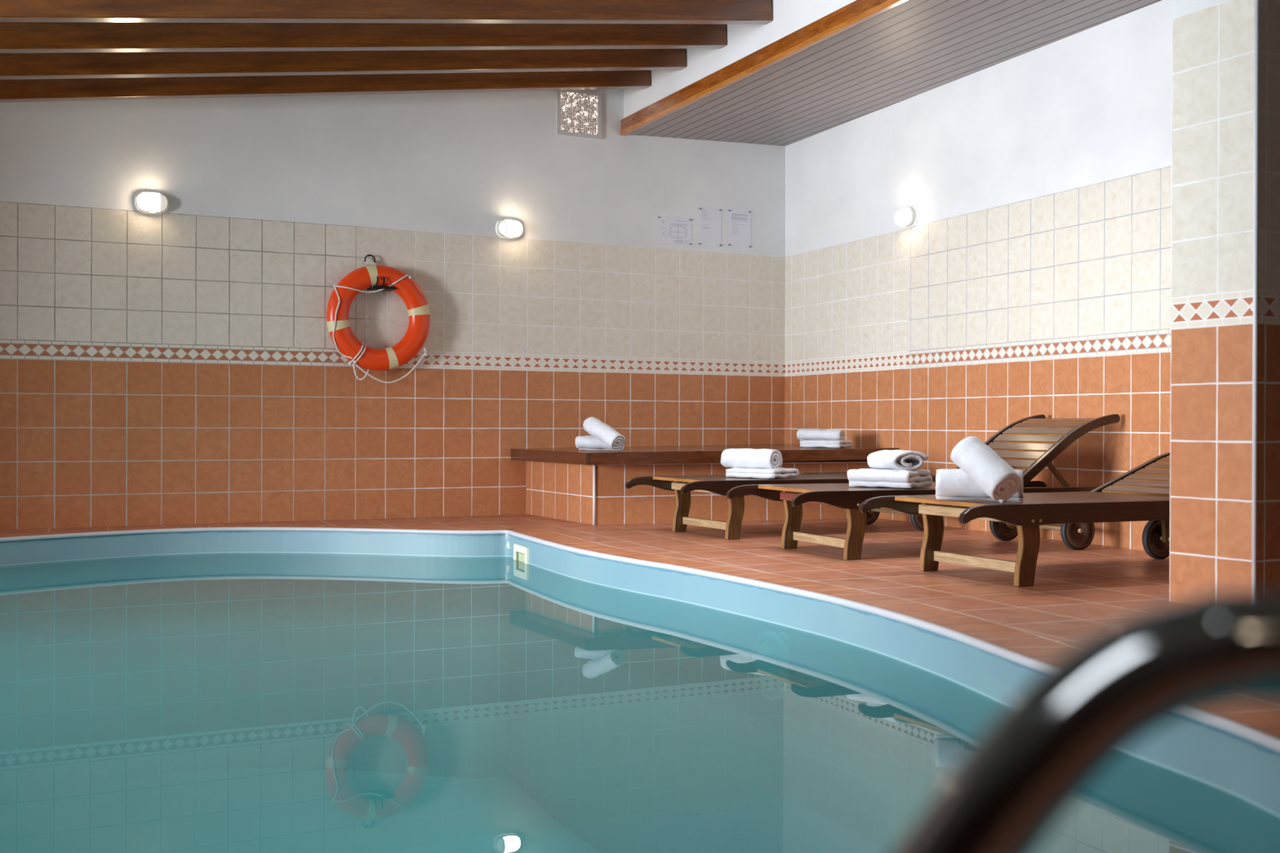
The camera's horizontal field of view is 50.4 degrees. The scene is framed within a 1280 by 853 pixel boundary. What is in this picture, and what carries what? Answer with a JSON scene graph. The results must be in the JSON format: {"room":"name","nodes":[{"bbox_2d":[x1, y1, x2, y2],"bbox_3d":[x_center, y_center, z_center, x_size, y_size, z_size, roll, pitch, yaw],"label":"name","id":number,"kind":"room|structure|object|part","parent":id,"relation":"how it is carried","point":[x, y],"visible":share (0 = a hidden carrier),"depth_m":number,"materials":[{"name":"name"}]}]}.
{"room":"indoor swimming pool","nodes":[
{"label":"indoor swimming pool","id":0,"kind":"room"},
{"bbox_2d":[0,88,785,529],"bbox_3d":[-4.519,-1.256,7.759,13.400,3.770,0.200,0,0,-27],"label":"wall","id":1,"kind":"structure","parent":0,"point":[181,364],"depth_m":8.99,"materials":[{"name":"tile"}]},
{"bbox_2d":[135,191,168,213],"bbox_3d":[-3.005,-1.383,8.383,0.192,0.132,0.076,0,0,-27],"label":"wall lamp","id":2,"kind":"object","parent":1,"relation":"attached to","point":[145,202],"visible":1,"depth_m":8.36,"materials":[{"name":"white glass"}]},
{"bbox_3d":[-3.019,-1.385,8.359,0.127,0.109,0.046,0,0,-27],"label":"glass","id":3,"kind":"part","parent":2,"relation":"part of","materials":[{"name":"white glass"}]},
{"bbox_3d":[-2.941,-1.384,8.399,0.047,0.106,0.045,0,0,-27],"label":"glass","id":4,"kind":"part","parent":2,"relation":"part of","materials":[{"name":"white glass"}]},
{"bbox_2d":[364,254,395,291],"bbox_3d":[-1.720,-1.024,8.998,0.182,0.236,0.164,0,0,-27],"label":"bracket","id":5,"kind":"object","parent":1,"relation":"attached to","point":[370,262],"visible":0.99,"depth_m":8.98,"materials":[{"name":"black metal"}]},
{"bbox_2d":[326,264,430,383],"bbox_3d":[-1.724,-0.677,8.990,0.699,0.782,0.133,0,0,-27],"label":"lifebuoy","id":6,"kind":"object","parent":5,"relation":"hanging from","point":[358,280],"visible":0.99,"depth_m":8.95,"materials":[{"name":"orange plastic"}]},
{"bbox_3d":[-1.812,-0.719,9.002,0.018,0.428,0.015,0,0,-27],"label":"hanging cord","id":7,"kind":"part","parent":6,"relation":"part of","materials":[{"name":"white fabric"}]},
{"bbox_3d":[-1.716,-0.915,9.013,0.160,0.018,0.138,0,0,-27],"label":"shelf plate","id":8,"kind":"part","parent":5,"relation":"part of","materials":[{"name":"black metal"}]},
{"bbox_2d":[496,218,523,238],"bbox_3d":[-0.900,-1.379,9.468,0.192,0.132,0.076,0,0,-27],"label":"wall lamp","id":9,"kind":"object","parent":1,"relation":"attached to","point":[509,228],"visible":1,"depth_m":9.44,"materials":[{"name":"white glass"}]},
{"bbox_3d":[-0.949,-1.381,9.425,0.047,0.106,0.045,0,0,-27],"label":"glass","id":10,"kind":"part","parent":9,"relation":"part of","materials":[{"name":"white glass"}]},
{"bbox_3d":[-0.872,-1.381,9.465,0.127,0.109,0.046,0,0,-27],"label":"glass","id":11,"kind":"part","parent":9,"relation":"part of","materials":[{"name":"white glass"}]},
{"bbox_2d":[555,89,601,139],"bbox_3d":[-0.438,-2.243,9.733,0.346,0.335,0.022,0,0,-27],"label":"panel","id":12,"kind":"object","parent":1,"relation":"attached to","point":[578,112],"visible":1,"depth_m":9.73,"materials":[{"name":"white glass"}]},
{"bbox_3d":[-0.439,-2.243,9.733,0.294,0.283,0.007,0,0,-27],"label":"prismatic glass","id":13,"kind":"part","parent":12,"relation":"part of","materials":[{"name":"beige"}]},
{"bbox_2d":[657,215,691,245],"bbox_3d":[0.259,-1.456,10.101,0.293,0.205,0.011,0,0,-27],"label":"paper notice","id":14,"kind":"object","parent":1,"relation":"attached to","point":[670,229],"visible":1,"depth_m":10.10,"materials":[{"name":"white paper"}]},
{"bbox_2d":[697,205,721,247],"bbox_3d":[0.529,-1.506,10.240,0.205,0.297,0.011,0,0,-27],"label":"paper notice","id":15,"kind":"object","parent":1,"relation":"attached to","point":[709,219],"visible":1,"depth_m":10.24,"materials":[{"name":"white paper"}]},
{"bbox_2d":[727,207,751,248],"bbox_3d":[0.759,-1.512,10.358,0.205,0.297,0.011,0,0,-27],"label":"paper notice","id":16,"kind":"object","parent":1,"relation":"attached to","point":[739,220],"visible":1,"depth_m":10.36,"materials":[{"name":"white paper"}]},
{"bbox_2d":[623,0,855,118],"bbox_3d":[1.880,-2.638,5.613,0.120,0.950,9.526,0,0,-24],"label":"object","id":17,"kind":"structure","parent":1,"relation":"attached to","point":[788,16],"depth_m":8.37,"materials":[{"name":"white paint"}]},
{"bbox_2d":[0,514,1279,706],"bbox_3d":[-2.186,0.630,2.895,13.500,0.001,11.000,0,0,-27],"label":"floor","id":18,"kind":"structure","parent":0,"point":[1074,596],"depth_m":6.30,"materials":[{"name":"tile"}]},
{"bbox_2d":[0,525,1279,852],"bbox_3d":[-1.376,1.351,3.860,5.362,1.458,9.280,0,0,-27],"label":"swimming pool","id":19,"kind":"object","parent":18,"relation":"in","point":[201,689],"visible":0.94,"depth_m":7.06,"materials":[{"name":"liquid"}]},
{"bbox_3d":[-0.677,0.772,7.764,0.016,0.185,0.285,0,0,-21],"label":"skimmer frame","id":20,"kind":"part","parent":19,"relation":"part of","materials":[{"name":"beige plastic"}]},
{"bbox_2d":[752,631,792,700],"bbox_3d":[0.516,0.948,5.380,0.043,0.270,0.270,0,0,-27],"label":"underwater light","id":21,"kind":"object","parent":19,"relation":"attached to","point":[772,655],"depth_m":5.34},
{"bbox_2d":[891,591,1279,852],"bbox_3d":[0.473,0.806,0.536,0.914,1.478,0.096,0,0,-2],"label":"pool handrail","id":22,"kind":"object","parent":19,"relation":"attached to","point":[1145,672],"visible":1,"depth_m":0.53,"materials":[{"name":"silver metal"}]},
{"bbox_2d":[511,444,899,524],"bbox_3d":[0.474,0.382,9.324,2.282,0.491,1.604,0,0,-27],"label":"bench","id":23,"kind":"object","parent":18,"relation":"on","point":[572,484],"visible":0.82,"depth_m":8.86,"materials":[{"name":"tile"}]},
{"bbox_2d":[575,435,624,450],"bbox_3d":[-0.256,0.106,8.667,0.307,0.096,0.120,0,0,19],"label":"towel","id":24,"kind":"object","parent":23,"relation":"on","point":[589,442],"visible":0.6,"depth_m":8.65,"materials":[{"name":"white fabric"}]},
{"bbox_2d":[582,417,626,450],"bbox_3d":[-0.229,0.046,8.577,0.301,0.214,0.130,0,0,43],"label":"towel","id":25,"kind":"object","parent":23,"relation":"on","point":[593,426],"visible":1,"depth_m":8.52,"materials":[{"name":"white fabric"}]},
{"bbox_2d":[800,440,852,448],"bbox_3d":[1.257,0.117,9.173,0.297,0.055,0.228,0,0,33],"label":"towel","id":26,"kind":"object","parent":23,"relation":"on","point":[805,443],"visible":1,"depth_m":9.09,"materials":[{"name":"white fabric"}]},
{"bbox_2d":[796,429,844,440],"bbox_3d":[1.218,0.060,9.164,0.305,0.080,0.131,0,0,24],"label":"towel","id":27,"kind":"object","parent":26,"relation":"on","point":[802,434],"visible":1,"depth_m":9.12,"materials":[{"name":"white fabric"}]},
{"bbox_2d":[625,471,935,539],"bbox_3d":[0.983,0.459,8.127,2.052,0.339,0.706,0,0,-27],"label":"sun lounger","id":28,"kind":"object","parent":18,"relation":"on","point":[682,486],"visible":0.38,"depth_m":7.80,"materials":[{"name":"brown wood"}]},
{"bbox_3d":[0.809,0.339,8.414,2.006,0.089,0.028,0,0,-27],"label":"rail","id":29,"kind":"part","parent":28,"relation":"part of","materials":[{"name":"brown wood"}]},
{"bbox_3d":[0.248,0.475,8.091,0.112,0.300,0.032,0,0,-27],"label":"leg","id":30,"kind":"part","parent":28,"relation":"part of","materials":[{"name":"brown wood"}]},
{"bbox_3d":[0.526,0.477,7.550,0.112,0.300,0.032,0,0,-27],"label":"leg","id":31,"kind":"part","parent":28,"relation":"part of","materials":[{"name":"brown wood"}]},
{"bbox_3d":[0.731,0.306,7.997,1.148,0.020,0.641,0,0,-27],"label":"seat","id":32,"kind":"part","parent":28,"relation":"part of","materials":[{"name":"brown wood"}]},
{"bbox_2d":[725,466,799,478],"bbox_3d":[0.707,0.266,7.832,0.335,0.059,0.281,0,0,40],"label":"towel","id":33,"kind":"object","parent":28,"relation":"on","point":[779,473],"visible":0.97,"depth_m":7.73,"materials":[{"name":"white fabric"}]},
{"bbox_2d":[720,448,782,468],"bbox_3d":[0.644,0.185,7.853,0.356,0.117,0.136,0,0,41],"label":"towel","id":34,"kind":"object","parent":33,"relation":"on","point":[732,457],"visible":1,"depth_m":7.79,"materials":[{"name":"white fabric"}]},
{"bbox_3d":[1.116,0.342,7.819,2.006,0.089,0.028,0,0,-27],"label":"rail","id":35,"kind":"part","parent":28,"relation":"part of","materials":[{"name":"brown wood"}]},
{"bbox_3d":[1.396,0.357,8.666,0.826,0.136,0.028,0,0,-27],"label":"backrest rail","id":36,"kind":"part","parent":28,"relation":"part of","materials":[{"name":"brown wood"}]},
{"bbox_3d":[1.519,0.327,8.403,0.640,0.066,0.524,0,0,-27],"label":"backrest","id":37,"kind":"part","parent":28,"relation":"part of","materials":[{"name":"brown wood"}]},
{"bbox_2d":[726,413,1119,559],"bbox_3d":[1.498,0.282,6.986,2.006,0.702,0.706,0,0,-23],"label":"sun lounger","id":38,"kind":"object","parent":18,"relation":"on","point":[1030,444],"visible":0.65,"depth_m":6.96,"materials":[{"name":"brown wood"}]},
{"bbox_3d":[0.783,0.479,7.014,0.112,0.300,0.032,0,0,-23],"label":"leg","id":39,"kind":"part","parent":38,"relation":"part of","materials":[{"name":"brown wood"}]},
{"bbox_3d":[1.258,0.310,6.884,1.148,0.020,0.641,0,0,-23],"label":"seat","id":40,"kind":"part","parent":38,"relation":"part of","materials":[{"name":"brown wood"}]},
{"bbox_3d":[1.020,0.482,6.454,0.112,0.300,0.032,0,0,-23],"label":"leg","id":41,"kind":"part","parent":38,"relation":"part of","materials":[{"name":"brown wood"}]},
{"bbox_3d":[1.367,0.344,7.295,2.006,0.089,0.028,0,0,-23],"label":"rail","id":42,"kind":"part","parent":38,"relation":"part of","materials":[{"name":"brown wood"}]},
{"bbox_2d":[847,468,932,488],"bbox_3d":[1.235,0.253,6.725,0.337,0.093,0.298,0,0,37],"label":"towel","id":43,"kind":"object","parent":38,"relation":"on","point":[884,477],"visible":0.96,"depth_m":6.62,"materials":[{"name":"white fabric"}]},
{"bbox_2d":[866,449,928,471],"bbox_3d":[1.266,0.165,6.696,0.230,0.102,0.247,0,0,-24],"label":"towel","id":44,"kind":"object","parent":43,"relation":"on","point":[908,460],"visible":1,"depth_m":6.61,"materials":[{"name":"white fabric"}]},
{"bbox_3d":[1.629,0.347,6.678,2.006,0.089,0.028,0,0,-23],"label":"rail","id":45,"kind":"part","parent":38,"relation":"part of","materials":[{"name":"brown wood"}]},
{"bbox_3d":[1.929,0.151,7.483,0.738,0.440,0.028,0,0,-23],"label":"backrest rail","id":46,"kind":"part","parent":38,"relation":"part of","materials":[{"name":"brown wood"}]},
{"bbox_3d":[2.033,0.462,7.474,0.094,0.198,0.024,0,0,-23],"label":"leg","id":47,"kind":"part","parent":38,"relation":"part of","materials":[{"name":"brown wood"}]},
{"bbox_3d":[2.019,0.130,7.206,0.551,0.349,0.524,0,0,-23],"label":"backrest","id":48,"kind":"part","parent":38,"relation":"part of","materials":[{"name":"brown wood"}]},
{"bbox_3d":[2.155,0.154,6.949,0.738,0.440,0.028,0,0,-23],"label":"backrest rail","id":49,"kind":"part","parent":38,"relation":"part of","materials":[{"name":"brown wood"}]},
{"bbox_2d":[858,452,1169,586],"bbox_3d":[2.009,0.373,5.984,2.034,0.528,0.706,0,0,-26],"label":"sun lounger","id":50,"kind":"object","parent":18,"relation":"on","point":[1142,493],"visible":0.59,"depth_m":5.71,"materials":[{"name":"brown wood"}]},
{"bbox_3d":[1.853,0.349,6.280,2.006,0.089,0.028,0,0,-26],"label":"rail","id":51,"kind":"part","parent":50,"relation":"part of","materials":[{"name":"brown wood"}]},
{"bbox_3d":[1.282,0.484,5.973,0.112,0.300,0.032,0,0,-26],"label":"leg","id":52,"kind":"part","parent":50,"relation":"part of","materials":[{"name":"brown wood"}]},
{"bbox_2d":[935,468,1023,501],"bbox_3d":[1.382,0.238,5.542,0.349,0.131,0.148,0,0,14],"label":"towel","id":53,"kind":"object","parent":50,"relation":"on","point":[954,484],"visible":0.54,"depth_m":5.51,"materials":[{"name":"white fabric"}]},
{"bbox_2d":[950,435,1021,503],"bbox_3d":[1.362,0.171,5.368,0.167,0.264,0.291,0,0,-36],"label":"towel","id":54,"kind":"object","parent":50,"relation":"on","point":[995,477],"visible":1,"depth_m":5.30,"materials":[{"name":"white fabric"}]},
{"bbox_3d":[1.544,0.486,5.425,0.112,0.300,0.032,0,0,-26],"label":"leg","id":55,"kind":"part","parent":50,"relation":"part of","materials":[{"name":"brown wood"}]},
{"bbox_3d":[1.761,0.315,5.865,1.148,0.020,0.641,0,0,-26],"label":"seat","id":56,"kind":"part","parent":50,"relation":"part of","materials":[{"name":"brown wood"}]},
{"bbox_3d":[2.141,0.351,5.675,2.006,0.089,0.028,0,0,-26],"label":"rail","id":57,"kind":"part","parent":50,"relation":"part of","materials":[{"name":"brown wood"}]},
{"bbox_3d":[2.436,0.237,6.508,0.811,0.254,0.028,0,0,-26],"label":"backrest rail","id":58,"kind":"part","parent":50,"relation":"part of","materials":[{"name":"brown wood"}]},
{"bbox_3d":[2.543,0.214,6.238,0.616,0.199,0.524,0,0,-26],"label":"backrest","id":59,"kind":"part","parent":50,"relation":"part of","materials":[{"name":"brown wood"}]},
{"bbox_3d":[2.509,0.466,6.489,0.094,0.198,0.024,0,0,-26],"label":"leg","id":60,"kind":"part","parent":50,"relation":"part of","materials":[{"name":"brown wood"}]},
{"bbox_2d":[627,0,1161,146],"bbox_3d":[2.473,-2.153,5.926,1.444,0.098,9.608,0,0,-24],"label":"ceiling","id":61,"kind":"structure","parent":0,"point":[912,48],"depth_m":8.03,"materials":[{"name":"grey wood"}]},
{"bbox_2d":[620,0,908,135],"bbox_3d":[1.802,-2.158,5.619,0.040,0.114,9.398,0,0,-24],"label":"fascia board","id":62,"kind":"object","parent":61,"relation":"attached to","point":[857,11],"visible":1,"depth_m":7.98,"materials":[{"name":"orange wood"}]},
{"bbox_2d":[784,0,1172,550],"bbox_3d":[2.300,-1.233,7.946,0.200,3.770,5.720,0,0,-22],"label":"wall","id":63,"kind":"structure","parent":0,"point":[1031,275],"depth_m":8.07,"materials":[{"name":"tile"}]},
{"bbox_2d":[893,207,915,227],"bbox_3d":[1.736,-1.378,8.962,0.076,0.132,0.192,0,0,-22],"label":"wall lamp","id":64,"kind":"object","parent":63,"relation":"attached to","point":[904,217],"visible":1,"depth_m":8.91,"materials":[{"name":"white glass"}]},
{"bbox_3d":[1.731,-1.380,8.935,0.046,0.109,0.127,0,0,-22],"label":"glass","id":65,"kind":"part","parent":64,"relation":"part of","materials":[{"name":"white glass"}]},
{"bbox_2d":[1169,0,1279,602],"bbox_3d":[2.639,-0.754,5.122,1.388,2.810,0.360,0,0,-27],"label":"wall partition","id":66,"kind":"structure","parent":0,"point":[1212,68],"depth_m":4.76,"materials":[{"name":"tile"}]},
{"bbox_2d":[1251,0,1259,591],"bbox_3d":[2.105,-0.440,4.650,0.016,2.160,0.016,0,0,-27],"label":"trim","id":67,"kind":"structure","parent":66,"relation":"attached to","point":[1256,2],"depth_m":4.64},
{"bbox_3d":[-2.887,-2.149,2.522,11.900,1.086,11.000,0,0,-27],"label":"ceiling","id":68,"kind":"structure","parent":0,"visible":0},
{"bbox_2d":[0,70,651,102],"bbox_3d":[-3.299,-1.955,7.772,7.553,1.184,0.090,0,0,-27],"label":"ceiling beam","id":69,"kind":"structure","parent":68,"relation":"attached to","point":[170,87],"depth_m":8.37,"materials":[{"name":"brown wood"}]},
{"bbox_2d":[0,48,686,79],"bbox_3d":[-3.069,-1.953,7.263,7.553,1.184,0.090,0,0,-27],"label":"ceiling beam","id":70,"kind":"structure","parent":68,"relation":"attached to","point":[181,64],"depth_m":7.85,"materials":[{"name":"brown wood"}]},
{"bbox_2d":[0,22,727,53],"bbox_3d":[-2.837,-1.950,6.746,7.553,1.184,0.090,0,0,-27],"label":"ceiling beam","id":71,"kind":"structure","parent":68,"relation":"attached to","point":[15,37],"depth_m":7.32,"materials":[{"name":"brown wood"}]},
{"bbox_2d":[0,0,773,24],"bbox_3d":[-2.604,-1.948,6.228,7.553,1.184,0.090,0,0,-27],"label":"ceiling beam","id":72,"kind":"structure","parent":68,"relation":"attached to","point":[471,11],"depth_m":6.89,"materials":[{"name":"brown wood"}]}
]}

